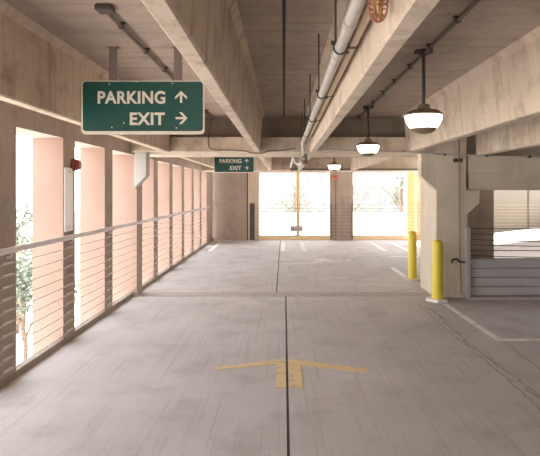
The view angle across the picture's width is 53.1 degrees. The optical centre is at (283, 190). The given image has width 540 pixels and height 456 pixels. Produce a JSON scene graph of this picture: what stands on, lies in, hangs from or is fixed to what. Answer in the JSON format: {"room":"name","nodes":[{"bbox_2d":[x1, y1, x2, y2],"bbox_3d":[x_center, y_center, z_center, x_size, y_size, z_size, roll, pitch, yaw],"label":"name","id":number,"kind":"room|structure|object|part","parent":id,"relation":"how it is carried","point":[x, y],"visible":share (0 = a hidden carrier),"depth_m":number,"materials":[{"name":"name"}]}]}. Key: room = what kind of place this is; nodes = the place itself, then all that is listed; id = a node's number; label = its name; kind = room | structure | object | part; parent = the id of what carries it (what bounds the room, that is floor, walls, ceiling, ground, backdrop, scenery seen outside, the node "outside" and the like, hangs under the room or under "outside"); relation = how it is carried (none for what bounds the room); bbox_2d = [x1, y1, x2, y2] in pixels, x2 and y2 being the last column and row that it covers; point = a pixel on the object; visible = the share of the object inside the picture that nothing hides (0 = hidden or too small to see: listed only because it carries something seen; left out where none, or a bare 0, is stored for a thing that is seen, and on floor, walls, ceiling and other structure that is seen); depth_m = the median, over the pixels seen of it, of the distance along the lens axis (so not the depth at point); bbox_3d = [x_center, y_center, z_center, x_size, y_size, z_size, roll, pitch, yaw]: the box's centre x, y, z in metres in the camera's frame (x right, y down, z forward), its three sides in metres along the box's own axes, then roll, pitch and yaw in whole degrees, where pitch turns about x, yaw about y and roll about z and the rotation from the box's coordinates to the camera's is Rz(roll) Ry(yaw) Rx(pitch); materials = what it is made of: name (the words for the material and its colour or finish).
{"room":"parking garage","nodes":[
{"label":"parking garage","id":0,"kind":"room"},
{"bbox_2d":[0,123,15,381],"bbox_3d":[-2.676,0.870,4.872,0.348,2.960,0.345,0,0,0],"label":"wall column","id":1,"kind":"structure","parent":0,"point":[7,132],"depth_m":4.88,"materials":[{"name":"concrete"}]},
{"bbox_2d":[0,206,209,376],"bbox_3d":[-2.460,1.063,2.350,0.088,1.123,30.500,0,0,0],"label":"guard railing","id":2,"kind":"object","parent":1,"relation":"attached to","point":[10,250],"visible":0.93,"depth_m":6.27,"materials":[{"name":"metal"}]},
{"bbox_3d":[-2.445,0.530,2.350,0.058,0.058,30.500,0,0,0],"label":"rail","id":3,"kind":"part","parent":2,"relation":"part of","materials":[{"name":"metal"}]},
{"bbox_2d":[16,212,79,364],"bbox_3d":[0.000,5.050,35.000,180.000,0.200,190.000,0,0,0],"label":"ground","id":4,"kind":"structure","parent":0,"point":[19,346],"depth_m":20.64,"materials":[{"name":"white"}]},
{"bbox_2d":[16,197,31,333],"bbox_3d":[-9.810,2.532,19.156,3.580,4.847,4.715,0,0,-27],"label":"tree","id":5,"kind":"object","parent":4,"relation":"on","point":[24,240],"visible":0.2,"depth_m":18.64,"materials":[{"name":"green plant"}]},
{"bbox_2d":[16,252,79,360],"bbox_3d":[-6.471,3.179,13.915,2.520,3.550,2.859,0,0,-33],"label":"tree","id":6,"kind":"object","parent":4,"relation":"on","point":[24,276],"visible":0.38,"depth_m":13.94,"materials":[{"name":"green plant"}]},
{"bbox_2d":[75,210,403,279],"bbox_3d":[7.000,3.010,30.115,38.000,3.880,0.370,0,0,0],"label":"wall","id":7,"kind":"structure","parent":4,"relation":"on","point":[385,214],"depth_m":30.00,"materials":[{"name":"concrete"}]},
{"bbox_2d":[261,179,314,211],"bbox_3d":[0.445,1.957,46.167,4.968,5.999,4.412,0,0,0],"label":"tree","id":8,"kind":"object","parent":4,"relation":"on","point":[287,205],"visible":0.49,"depth_m":46.03,"materials":[{"name":"green plant"}]},
{"bbox_2d":[259,173,326,211],"bbox_3d":[-0.400,0.675,70.500,11.800,8.550,9.600,0,0,0],"label":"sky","id":9,"kind":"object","parent":4,"relation":"on","point":[270,182],"visible":0.29,"depth_m":66.00,"materials":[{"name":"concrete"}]},
{"bbox_2d":[321,183,382,211],"bbox_3d":[4.509,2.104,36.176,4.022,5.704,5.696,0,0,-19],"label":"tree","id":10,"kind":"object","parent":4,"relation":"on","point":[356,195],"visible":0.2,"depth_m":36.76,"materials":[{"name":"green plant"}]},
{"bbox_2d":[353,183,403,211],"bbox_3d":[14.750,1.975,74.500,15.100,5.950,9.600,0,0,0],"label":"building","id":11,"kind":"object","parent":4,"relation":"on","point":[393,208],"visible":0.18,"depth_m":70.00,"materials":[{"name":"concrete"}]},
{"bbox_2d":[359,173,403,211],"bbox_3d":[9.580,1.051,44.151,6.222,7.814,5.306,0,0,34],"label":"tree","id":12,"kind":"object","parent":4,"relation":"on","point":[399,196],"visible":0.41,"depth_m":43.92,"materials":[{"name":"green plant"}]},
{"bbox_2d":[32,138,74,354],"bbox_3d":[-2.676,0.870,6.290,0.348,2.960,0.345,0,0,0],"label":"wall column","id":13,"kind":"structure","parent":0,"point":[50,156],"depth_m":6.12,"materials":[{"name":"concrete"}]},
{"bbox_2d":[64,167,72,231],"bbox_3d":[-2.489,0.098,6.245,0.026,0.735,0.230,0,0,0],"label":"wall plate","id":14,"kind":"object","parent":13,"relation":"attached to","point":[68,173],"visible":1,"depth_m":6.22,"materials":[{"name":"white metal"}]},
{"bbox_2d":[71,159,81,170],"bbox_3d":[-2.457,-0.310,6.395,0.090,0.140,0.130,0,0,0],"label":"fire alarm","id":15,"kind":"object","parent":13,"relation":"attached to","point":[76,164],"visible":1,"depth_m":6.35,"materials":[{"name":"red plastic"}]},
{"bbox_2d":[80,148,112,323],"bbox_3d":[-2.676,0.870,7.707,0.348,2.960,0.345,0,0,0],"label":"wall column","id":16,"kind":"structure","parent":0,"point":[96,171],"depth_m":7.53,"materials":[{"name":"concrete"}]},
{"bbox_2d":[0,100,210,172],"bbox_3d":[-2.675,-1.020,2.800,0.350,0.840,31.600,0,0,0],"label":"wall","id":17,"kind":"structure","parent":0,"point":[27,122],"depth_m":6.07,"materials":[{"name":"concrete"}]},
{"bbox_2d":[113,154,141,301],"bbox_3d":[-2.645,0.870,9.123,0.410,2.960,0.345,0,0,0],"label":"wall column","id":18,"kind":"structure","parent":0,"point":[127,199],"depth_m":8.95,"materials":[{"name":"concrete"}]},
{"bbox_2d":[134,152,149,187],"bbox_3d":[-2.353,-0.345,8.955,0.195,0.585,0.230,0,0,0],"label":"corbel","id":19,"kind":"object","parent":18,"relation":"attached to","point":[141,159],"visible":0.99,"depth_m":8.84,"materials":[{"name":"grey concrete"}]},
{"bbox_2d":[142,160,157,282],"bbox_3d":[-2.676,0.870,10.540,0.348,2.960,0.345,0,0,0],"label":"wall column","id":20,"kind":"structure","parent":0,"point":[150,185],"depth_m":10.37,"materials":[{"name":"concrete"}]},
{"bbox_2d":[158,164,172,272],"bbox_3d":[-2.676,0.870,11.957,0.348,2.960,0.345,0,0,0],"label":"wall column","id":21,"kind":"structure","parent":0,"point":[165,171],"depth_m":11.78,"materials":[{"name":"concrete"}]},
{"bbox_2d":[173,166,183,262],"bbox_3d":[-2.676,0.870,13.374,0.348,2.960,0.345,0,0,0],"label":"wall column","id":22,"kind":"structure","parent":0,"point":[178,171],"depth_m":13.20,"materials":[{"name":"concrete"}]},
{"bbox_2d":[184,169,193,255],"bbox_3d":[-2.676,0.870,14.791,0.348,2.960,0.345,0,0,0],"label":"wall column","id":23,"kind":"structure","parent":0,"point":[188,173],"depth_m":14.62,"materials":[{"name":"concrete"}]},
{"bbox_2d":[194,171,201,248],"bbox_3d":[-2.676,0.870,16.209,0.348,2.960,0.345,0,0,0],"label":"wall column","id":24,"kind":"structure","parent":0,"point":[197,174],"depth_m":16.04,"materials":[{"name":"concrete"}]},
{"bbox_2d":[202,172,212,243],"bbox_3d":[-2.676,0.870,18.177,0.348,2.960,1.447,0,0,0],"label":"wall column","id":25,"kind":"structure","parent":0,"point":[207,178],"depth_m":17.66,"materials":[{"name":"concrete"}]},
{"bbox_2d":[0,240,539,455],"bbox_3d":[3.465,1.873,3.450,12.070,0.254,32.900,0,0,0],"label":"floor","id":26,"kind":"structure","parent":0,"point":[141,380],"depth_m":5.24,"materials":[{"name":"concrete"}]},
{"bbox_2d":[0,238,213,388],"bbox_3d":[-2.535,1.725,3.100,0.070,0.090,32.200,0,0,0],"label":"kerb","id":27,"kind":"object","parent":26,"relation":"on","point":[29,363],"visible":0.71,"depth_m":6.51,"materials":[{"name":"concrete"}]},
{"bbox_2d":[208,243,220,250],"bbox_3d":[-2.170,1.750,16.900,0.110,0.008,2.400,0,0,0],"label":"parking line","id":28,"kind":"object","parent":26,"relation":"on","point":[217,244],"visible":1,"depth_m":16.69,"materials":[{"name":"white paint"}]},
{"bbox_2d":[276,240,280,296],"bbox_3d":[-0.130,1.872,14.432,0.020,0.236,10.935,0,0,0],"label":"joint","id":29,"kind":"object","parent":26,"relation":"in","point":[280,240],"depth_m":11.91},
{"bbox_2d":[281,243,284,250],"bbox_3d":[-0.030,1.750,16.950,0.110,0.008,2.500,0,0,0],"label":"parking line","id":30,"kind":"object","parent":26,"relation":"on","point":[282,244],"visible":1,"depth_m":16.84,"materials":[{"name":"white paint"}]},
{"bbox_2d":[138,292,430,295],"bbox_3d":[0.000,1.758,9.158,4.900,0.023,0.345,0,0,0],"label":"floor strip","id":31,"kind":"object","parent":26,"relation":"on","point":[142,293],"visible":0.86,"depth_m":9.12,"materials":[{"name":"grey concrete"}]},
{"bbox_2d":[285,297,289,455],"bbox_3d":[0.030,1.872,-2.025,0.020,0.236,21.950,0,0,0],"label":"joint","id":32,"kind":"object","parent":26,"relation":"in","point":[287,388],"depth_m":4.70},
{"bbox_2d":[213,359,367,387],"bbox_3d":[0.033,1.749,5.191,1.430,0.010,0.801,0,0,22],"label":"arrow marking","id":33,"kind":"object","parent":26,"relation":"on","point":[294,366],"depth_m":5.34,"materials":[{"name":"yellow paint"}]},
{"bbox_2d":[283,258,350,264],"bbox_3d":[0.781,1.749,13.414,1.937,0.009,0.764,0,0,-33],"label":"arrow marking","id":34,"kind":"object","parent":26,"relation":"on","point":[321,260],"depth_m":13.36,"materials":[{"name":"white paint"}]},
{"bbox_2d":[371,243,385,250],"bbox_3d":[2.950,1.750,16.950,0.110,0.008,2.500,0,0,0],"label":"parking line","id":35,"kind":"object","parent":26,"relation":"on","point":[377,246],"visible":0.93,"depth_m":16.70,"materials":[{"name":"white paint"}]},
{"bbox_2d":[391,268,407,277],"bbox_3d":[2.470,1.750,11.525,0.110,0.008,1.550,0,0,0],"label":"parking line","id":36,"kind":"object","parent":26,"relation":"on","point":[394,269],"visible":0.64,"depth_m":11.57,"materials":[{"name":"white paint"}]},
{"bbox_2d":[403,231,419,281],"bbox_3d":[2.505,1.268,10.540,0.360,0.975,0.315,0,0,24],"label":"bollard","id":37,"kind":"object","parent":26,"relation":"on","point":[412,235],"visible":0.9,"depth_m":10.48,"materials":[{"name":"yellow metal"}]},
{"bbox_3d":[2.510,1.250,10.550,0.166,0.940,0.166,0,0,0],"label":"post","id":38,"kind":"part","parent":37,"relation":"part of","materials":[{"name":"yellow metal"}]},
{"bbox_2d":[426,240,447,302],"bbox_3d":[2.437,1.268,8.593,0.359,0.975,0.338,0,0,0],"label":"bollard","id":39,"kind":"object","parent":26,"relation":"on","point":[437,245],"visible":1,"depth_m":8.53,"materials":[{"name":"yellow metal"}]},
{"bbox_3d":[2.445,1.250,8.600,0.166,0.940,0.166,0,0,0],"label":"post","id":40,"kind":"part","parent":39,"relation":"part of","materials":[{"name":"yellow metal"}]},
{"bbox_2d":[418,138,478,297],"bbox_3d":[2.720,0.250,9.345,0.960,3.000,1.030,0,0,0],"label":"column","id":41,"kind":"structure","parent":26,"relation":"on","point":[438,175],"depth_m":8.83,"materials":[{"name":"concrete"}]},
{"bbox_2d":[131,137,435,156],"bbox_3d":[-0.015,-0.757,9.490,5.010,0.245,1.320,0,0,0],"label":"cross beam","id":42,"kind":"structure","parent":41,"relation":"attached to","point":[179,146],"depth_m":8.83,"materials":[{"name":"concrete"}]},
{"bbox_2d":[208,118,295,153],"bbox_3d":[-0.526,-0.915,8.922,1.432,0.618,0.294,0,0,0],"label":"cable","id":43,"kind":"object","parent":42,"relation":"attached to","point":[211,118],"visible":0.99,"depth_m":8.78,"materials":[{"name":"black rubber"}]},
{"bbox_2d":[170,117,405,136],"bbox_3d":[-0.015,-1.060,9.490,5.010,0.380,0.780,0,0,0],"label":"beam web","id":44,"kind":"structure","parent":42,"relation":"on","point":[220,126],"depth_m":9.10,"materials":[{"name":"concrete"}]},
{"bbox_2d":[319,149,539,157],"bbox_3d":[2.985,-0.598,8.801,4.831,0.181,0.068,0,0,0],"label":"conduit","id":45,"kind":"object","parent":42,"relation":"attached to","point":[403,151],"visible":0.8,"depth_m":8.78,"materials":[{"name":"metal"}]},
{"bbox_2d":[451,258,464,264],"bbox_3d":[2.828,1.147,8.780,0.227,0.105,0.104,0,0,0],"label":"tap","id":46,"kind":"object","parent":41,"relation":"attached to","point":[455,259],"visible":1,"depth_m":8.76,"materials":[{"name":"metal"}]},
{"bbox_2d":[453,139,463,298],"bbox_3d":[2.843,0.300,8.801,0.164,2.900,0.062,0,0,0],"label":"conduit","id":47,"kind":"object","parent":41,"relation":"attached to","point":[459,160],"visible":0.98,"depth_m":8.79,"materials":[{"name":"metal"}]},
{"bbox_2d":[466,135,539,189],"bbox_3d":[5.795,-0.632,9.280,5.610,1.235,0.840,0,0,0],"label":"cross beam","id":48,"kind":"structure","parent":41,"relation":"attached to","point":[482,172],"depth_m":8.90,"materials":[{"name":"concrete"}]},
{"bbox_2d":[444,304,500,338],"bbox_3d":[2.515,1.750,7.355,0.075,0.008,1.990,0,0,-1],"label":"parking line","id":49,"kind":"object","parent":26,"relation":"on","point":[479,326],"visible":1,"depth_m":7.17,"materials":[{"name":"white paint"}]},
{"bbox_2d":[466,190,493,257],"bbox_3d":[3.610,0.863,10.210,0.500,1.775,0.580,0,0,0],"label":"column","id":50,"kind":"structure","parent":26,"relation":"on","point":[482,215],"depth_m":9.92,"materials":[{"name":"concrete"}]},
{"bbox_2d":[424,306,539,400],"bbox_3d":[2.124,1.754,5.800,0.172,0.013,4.800,0,0,0],"label":"crack repair","id":51,"kind":"structure","parent":26,"relation":"on","point":[528,389],"depth_m":5.53,"materials":[{"name":"grey concrete"}]},
{"bbox_2d":[470,295,539,299],"bbox_3d":[5.750,1.745,8.835,5.500,0.050,0.270,0,0,0],"label":"kerb","id":52,"kind":"object","parent":26,"relation":"on","point":[472,297],"visible":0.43,"depth_m":8.72,"materials":[{"name":"concrete"}]},
{"bbox_2d":[464,227,539,298],"bbox_3d":[4.760,1.167,8.822,3.680,1.165,0.205,0,0,0],"label":"barrier","id":53,"kind":"object","parent":52,"relation":"on","point":[482,276],"visible":0.99,"depth_m":8.86,"materials":[{"name":"metal"}]},
{"bbox_3d":[2.982,1.167,8.780,0.075,1.165,0.080,0,0,0],"label":"post","id":54,"kind":"part","parent":53,"relation":"part of","materials":[{"name":"metal"}]},
{"bbox_2d":[494,229,539,257],"bbox_3d":[6.975,1.192,12.900,4.850,1.117,2.000,0,0,0],"label":"ramp","id":55,"kind":"object","parent":26,"relation":"on","point":[520,245],"visible":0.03,"depth_m":11.90,"materials":[{"name":"grey concrete"}]},
{"bbox_2d":[494,208,539,227],"bbox_3d":[6.650,1.025,14.328,5.300,1.450,0.115,0,0,0],"label":"guard railing","id":56,"kind":"object","parent":26,"relation":"on","point":[494,208],"visible":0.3,"depth_m":14.29,"materials":[{"name":"grey metal"}]},
{"bbox_2d":[495,338,539,340],"bbox_3d":[4.650,1.750,6.330,4.300,0.008,0.075,0,0,1],"label":"parking line","id":57,"kind":"object","parent":26,"relation":"on","point":[506,339],"visible":1,"depth_m":6.35,"materials":[{"name":"white paint"}]},
{"bbox_2d":[3,0,539,116],"bbox_3d":[3.300,-1.440,3.350,12.400,0.400,32.700,0,0,0],"label":"ceiling","id":58,"kind":"structure","parent":0,"point":[491,26],"depth_m":4.51,"materials":[{"name":"concrete"}]},
{"bbox_2d":[0,0,169,151],"bbox_3d":[-1.927,-0.941,-2.075,0.215,0.618,21.850,0,0,0],"label":"ceiling beam","id":59,"kind":"structure","parent":58,"relation":"attached to","point":[40,72],"depth_m":4.22,"materials":[{"name":"concrete"}]},
{"bbox_2d":[81,46,204,133],"bbox_3d":[-1.208,-0.864,4.641,1.052,0.756,0.059,0,0,0],"label":"sign","id":60,"kind":"object","parent":58,"relation":"hanging from","point":[112,106],"visible":0.99,"depth_m":4.62,"materials":[{"name":"green metal"}]},
{"bbox_3d":[-1.207,-0.723,4.620,1.026,0.423,0.008,0,0,0],"label":"panel","id":61,"kind":"part","parent":60,"relation":"part of","materials":[{"name":"green metal"}]},
{"bbox_3d":[-1.208,-0.715,4.631,1.052,0.459,0.022,0,0,0],"label":"frame","id":62,"kind":"part","parent":60,"relation":"part of","materials":[{"name":"white metal"}]},
{"bbox_2d":[94,4,211,117],"bbox_3d":[-1.200,-1.216,6.232,0.110,0.050,5.335,0,0,0],"label":"conduit","id":63,"kind":"object","parent":58,"relation":"attached to","point":[102,9],"visible":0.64,"depth_m":4.01,"materials":[{"name":"metal"}]},
{"bbox_2d":[179,157,213,167],"bbox_3d":[-1.927,-0.941,13.300,0.275,0.618,6.340,0,0,0],"label":"ceiling beam","id":64,"kind":"structure","parent":58,"relation":"attached to","point":[206,161],"depth_m":12.53,"materials":[{"name":"concrete"}]},
{"bbox_2d":[141,0,264,151],"bbox_3d":[-0.433,-0.941,-2.075,0.260,0.618,21.850,0,0,0],"label":"ceiling beam","id":65,"kind":"structure","parent":58,"relation":"attached to","point":[209,34],"depth_m":3.21,"materials":[{"name":"concrete"}]},
{"bbox_2d":[214,157,253,172],"bbox_3d":[-1.308,-0.849,14.171,1.052,0.756,0.059,0,0,0],"label":"sign","id":66,"kind":"object","parent":58,"relation":"hanging from","point":[221,164],"visible":0.91,"depth_m":14.14,"materials":[{"name":"green metal"}]},
{"bbox_2d":[259,157,271,169],"bbox_3d":[-0.433,-0.941,13.300,0.260,0.618,6.340,0,0,0],"label":"ceiling beam","id":67,"kind":"structure","parent":58,"relation":"attached to","point":[267,161],"depth_m":13.15,"materials":[{"name":"concrete"}]},
{"bbox_2d":[282,0,285,115],"bbox_3d":[0.000,-1.337,-2.050,0.024,0.206,21.900,0,0,0],"label":"joint","id":68,"kind":"object","parent":58,"relation":"attached to","point":[283,1],"depth_m":4.40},
{"bbox_2d":[297,157,310,169],"bbox_3d":[0.476,-0.941,13.300,0.263,0.618,6.340,0,0,0],"label":"ceiling beam","id":69,"kind":"structure","parent":58,"relation":"attached to","point":[298,158],"depth_m":14.44,"materials":[{"name":"concrete"}]},
{"bbox_2d":[202,157,417,171],"bbox_3d":[1.040,-0.935,16.875,7.120,0.630,0.850,0,0,0],"label":"cross beam","id":70,"kind":"structure","parent":58,"relation":"attached to","point":[279,164],"depth_m":16.45,"materials":[{"name":"concrete"}]},
{"bbox_2d":[291,169,417,170],"bbox_3d":[2.350,-0.650,16.400,4.300,0.060,0.060,0,0,0],"label":"conduit","id":71,"kind":"object","parent":70,"relation":"attached to","point":[291,169],"visible":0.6,"depth_m":16.39,"materials":[{"name":"beige metal"}]},
{"bbox_2d":[290,0,366,167],"bbox_3d":[0.280,-0.834,1.775,0.220,0.817,29.150,0,0,0],"label":"ceiling pipe","id":72,"kind":"object","parent":58,"relation":"hanging from","point":[350,21],"visible":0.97,"depth_m":3.16,"materials":[{"name":"metal"}]},
{"bbox_3d":[0.275,-1.018,7.260,0.011,0.447,0.011,0,0,-23],"label":"rod","id":73,"kind":"part","parent":72,"relation":"part of","materials":[{"name":"metal"}]},
{"bbox_3d":[0.275,-1.018,5.720,0.011,0.447,0.011,0,0,-23],"label":"rod","id":74,"kind":"part","parent":72,"relation":"part of","materials":[{"name":"metal"}]},
{"bbox_3d":[0.275,-1.018,4.270,0.011,0.447,0.011,0,0,-23],"label":"rod","id":75,"kind":"part","parent":72,"relation":"part of","materials":[{"name":"metal"}]},
{"bbox_3d":[0.275,-1.018,2.880,0.011,0.447,0.011,0,0,-23],"label":"rod","id":76,"kind":"part","parent":72,"relation":"part of","materials":[{"name":"metal"}]},
{"bbox_2d":[367,0,388,22],"bbox_3d":[0.362,-0.709,2.103,0.094,0.111,0.084,0,0,36],"label":"sprinkler","id":77,"kind":"object","parent":72,"relation":"attached to","point":[378,4],"visible":1,"depth_m":2.09,"materials":[{"name":"red metal"}]},
{"bbox_2d":[328,157,340,171],"bbox_3d":[1.300,-0.872,13.950,0.340,0.739,0.340,0,0,0],"label":"hanging lamp","id":78,"kind":"object","parent":58,"relation":"hanging from","point":[333,166],"visible":0.88,"depth_m":13.84,"materials":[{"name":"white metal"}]},
{"bbox_3d":[1.300,-0.604,13.950,0.322,0.117,0.322,0,0,0],"label":"globe","id":79,"kind":"part","parent":78,"relation":"part of"},
{"bbox_2d":[356,106,379,156],"bbox_3d":[1.228,-0.872,7.880,0.340,0.739,0.340,0,0,0],"label":"hanging lamp","id":80,"kind":"object","parent":58,"relation":"hanging from","point":[367,148],"visible":0.95,"depth_m":7.79,"materials":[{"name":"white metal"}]},
{"bbox_3d":[1.228,-0.975,7.880,0.031,0.450,0.031,0,0,0],"label":"stem","id":81,"kind":"part","parent":80,"relation":"part of","materials":[{"name":"metal"}]},
{"bbox_3d":[1.228,-0.604,7.880,0.322,0.117,0.322,0,0,0],"label":"globe","id":82,"kind":"part","parent":80,"relation":"part of"},
{"bbox_2d":[306,0,439,151],"bbox_3d":[0.476,-0.941,-2.075,0.263,0.618,21.850,0,0,0],"label":"ceiling beam","id":83,"kind":"structure","parent":58,"relation":"attached to","point":[379,43],"depth_m":2.93,"materials":[{"name":"concrete"}]},
{"bbox_2d":[306,0,375,141],"bbox_3d":[0.370,-0.787,-2.125,0.051,0.041,21.350,0,0,0],"label":"channel","id":84,"kind":"object","parent":83,"relation":"attached to","point":[364,18],"visible":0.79,"depth_m":3.11,"materials":[{"name":"metal"}]},
{"bbox_2d":[350,157,397,169],"bbox_3d":[2.090,-0.941,13.300,0.300,0.618,6.340,0,0,0],"label":"ceiling beam","id":85,"kind":"structure","parent":58,"relation":"attached to","point":[356,163],"depth_m":13.51,"materials":[{"name":"concrete"}]},
{"bbox_2d":[357,0,481,118],"bbox_3d":[1.235,-1.216,3.025,0.070,0.050,12.050,0,0,0],"label":"conduit","id":86,"kind":"object","parent":58,"relation":"attached to","point":[458,19],"visible":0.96,"depth_m":4.53,"materials":[{"name":"metal"}]},
{"bbox_2d":[404,49,443,133],"bbox_3d":[1.228,-0.872,4.750,0.340,0.739,0.340,0,0,0],"label":"hanging lamp","id":87,"kind":"object","parent":58,"relation":"hanging from","point":[423,119],"visible":0.99,"depth_m":4.66,"materials":[{"name":"metal"}]},
{"bbox_3d":[1.228,-0.975,4.750,0.031,0.450,0.031,0,0,0],"label":"stem","id":88,"kind":"part","parent":87,"relation":"part of","materials":[{"name":"metal"}]},
{"bbox_3d":[1.228,-0.604,4.750,0.322,0.117,0.322,0,0,0],"label":"globe","id":89,"kind":"part","parent":87,"relation":"part of"},
{"bbox_2d":[401,26,539,151],"bbox_3d":[2.090,-0.941,-2.075,0.360,0.618,21.850,0,0,0],"label":"ceiling beam","id":90,"kind":"structure","parent":58,"relation":"attached to","point":[504,89],"depth_m":5.20,"materials":[{"name":"concrete"}]},
{"bbox_2d":[475,116,539,154],"bbox_3d":[3.215,-0.915,-2.075,0.290,0.670,21.850,0,0,0],"label":"ceiling beam","id":91,"kind":"structure","parent":58,"relation":"attached to","point":[526,133],"depth_m":7.51,"materials":[{"name":"concrete"}]},
{"bbox_2d":[211,172,416,239],"bbox_3d":[1.075,0.155,19.375,7.850,3.190,0.350,0,0,0],"label":"wall","id":92,"kind":"structure","parent":0,"point":[229,189],"depth_m":19.20,"materials":[{"name":"concrete"}]},
{"bbox_2d":[247,173,247,239],"bbox_3d":[-1.300,0.155,19.380,0.040,3.190,0.300,0,0,0],"label":"pipe","id":93,"kind":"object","parent":92,"relation":"attached to","point":[247,173],"depth_m":19.23,"materials":[{"name":"metal"}]},
{"bbox_2d":[248,172,258,239],"bbox_3d":[-1.085,0.155,19.375,0.390,3.190,0.350,0,0,0],"label":"wall pier","id":94,"kind":"object","parent":92,"relation":"attached to","point":[253,178],"visible":0.5,"depth_m":19.20,"materials":[{"name":"concrete"}]},
{"bbox_2d":[250,203,254,239],"bbox_3d":[-1.130,1.080,19.177,0.180,1.300,0.055,0,0,0],"label":"louvres","id":95,"kind":"object","parent":94,"relation":"attached to","point":[252,205],"visible":1,"depth_m":19.17,"materials":[{"name":"metal"}]},
{"bbox_2d":[259,235,329,239],"bbox_3d":[0.372,1.677,19.380,2.525,0.185,0.320,0,0,0],"label":"window sill","id":96,"kind":"structure","parent":92,"relation":"attached to","point":[261,237],"depth_m":19.22,"materials":[{"name":"beige concrete"}]},
{"bbox_2d":[295,173,300,234],"bbox_3d":[0.500,0.463,19.420,0.240,2.255,0.200,0,0,0],"label":"post","id":97,"kind":"object","parent":96,"relation":"on","point":[297,174],"visible":0.89,"depth_m":19.38,"materials":[{"name":"metal"}]},
{"bbox_2d":[290,226,302,230],"bbox_3d":[0.450,1.350,19.358,0.460,0.200,0.035,0,0,0],"label":"plaque","id":98,"kind":"object","parent":97,"relation":"attached to","point":[292,228],"visible":0.88,"depth_m":19.34,"materials":[{"name":"grey metal"}]},
{"bbox_2d":[329,172,352,239],"bbox_3d":[2.045,0.155,19.375,0.820,3.190,0.350,0,0,0],"label":"wall pier","id":99,"kind":"object","parent":92,"relation":"attached to","point":[341,190],"visible":0.57,"depth_m":19.20,"materials":[{"name":"concrete"}]},
{"bbox_2d":[256,204,419,237],"bbox_3d":[1.950,1.060,19.180,5.900,1.220,0.051,0,0,0],"label":"guard railing","id":100,"kind":"object","parent":99,"relation":"attached to","point":[331,218],"visible":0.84,"depth_m":19.16,"materials":[{"name":"grey metal"}]},
{"bbox_2d":[353,235,407,239],"bbox_3d":[3.592,1.677,19.380,2.275,0.185,0.320,0,0,0],"label":"window sill","id":101,"kind":"structure","parent":92,"relation":"attached to","point":[355,237],"depth_m":19.22,"materials":[{"name":"beige concrete"}]},
{"bbox_2d":[404,173,414,234],"bbox_3d":[4.705,0.250,20.175,0.310,3.400,0.450,0,0,0],"label":"wall pier","id":102,"kind":"object","parent":92,"relation":"attached to","point":[409,178],"visible":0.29,"depth_m":19.95,"materials":[{"name":"yellow paint"}]},
{"bbox_2d":[415,172,419,239],"bbox_3d":[4.855,0.150,19.375,0.250,3.200,0.350,0,0,0],"label":"wall pier","id":103,"kind":"object","parent":92,"relation":"attached to","point":[417,179],"visible":0.29,"depth_m":19.20,"materials":[{"name":"yellow paint"}]},
{"bbox_2d":[494,190,539,232],"bbox_3d":[6.700,0.150,14.543,5.600,3.200,0.315,0,0,0],"label":"wall","id":104,"kind":"structure","parent":0,"point":[502,198],"depth_m":14.40,"materials":[{"name":"beige concrete"}]}
]}

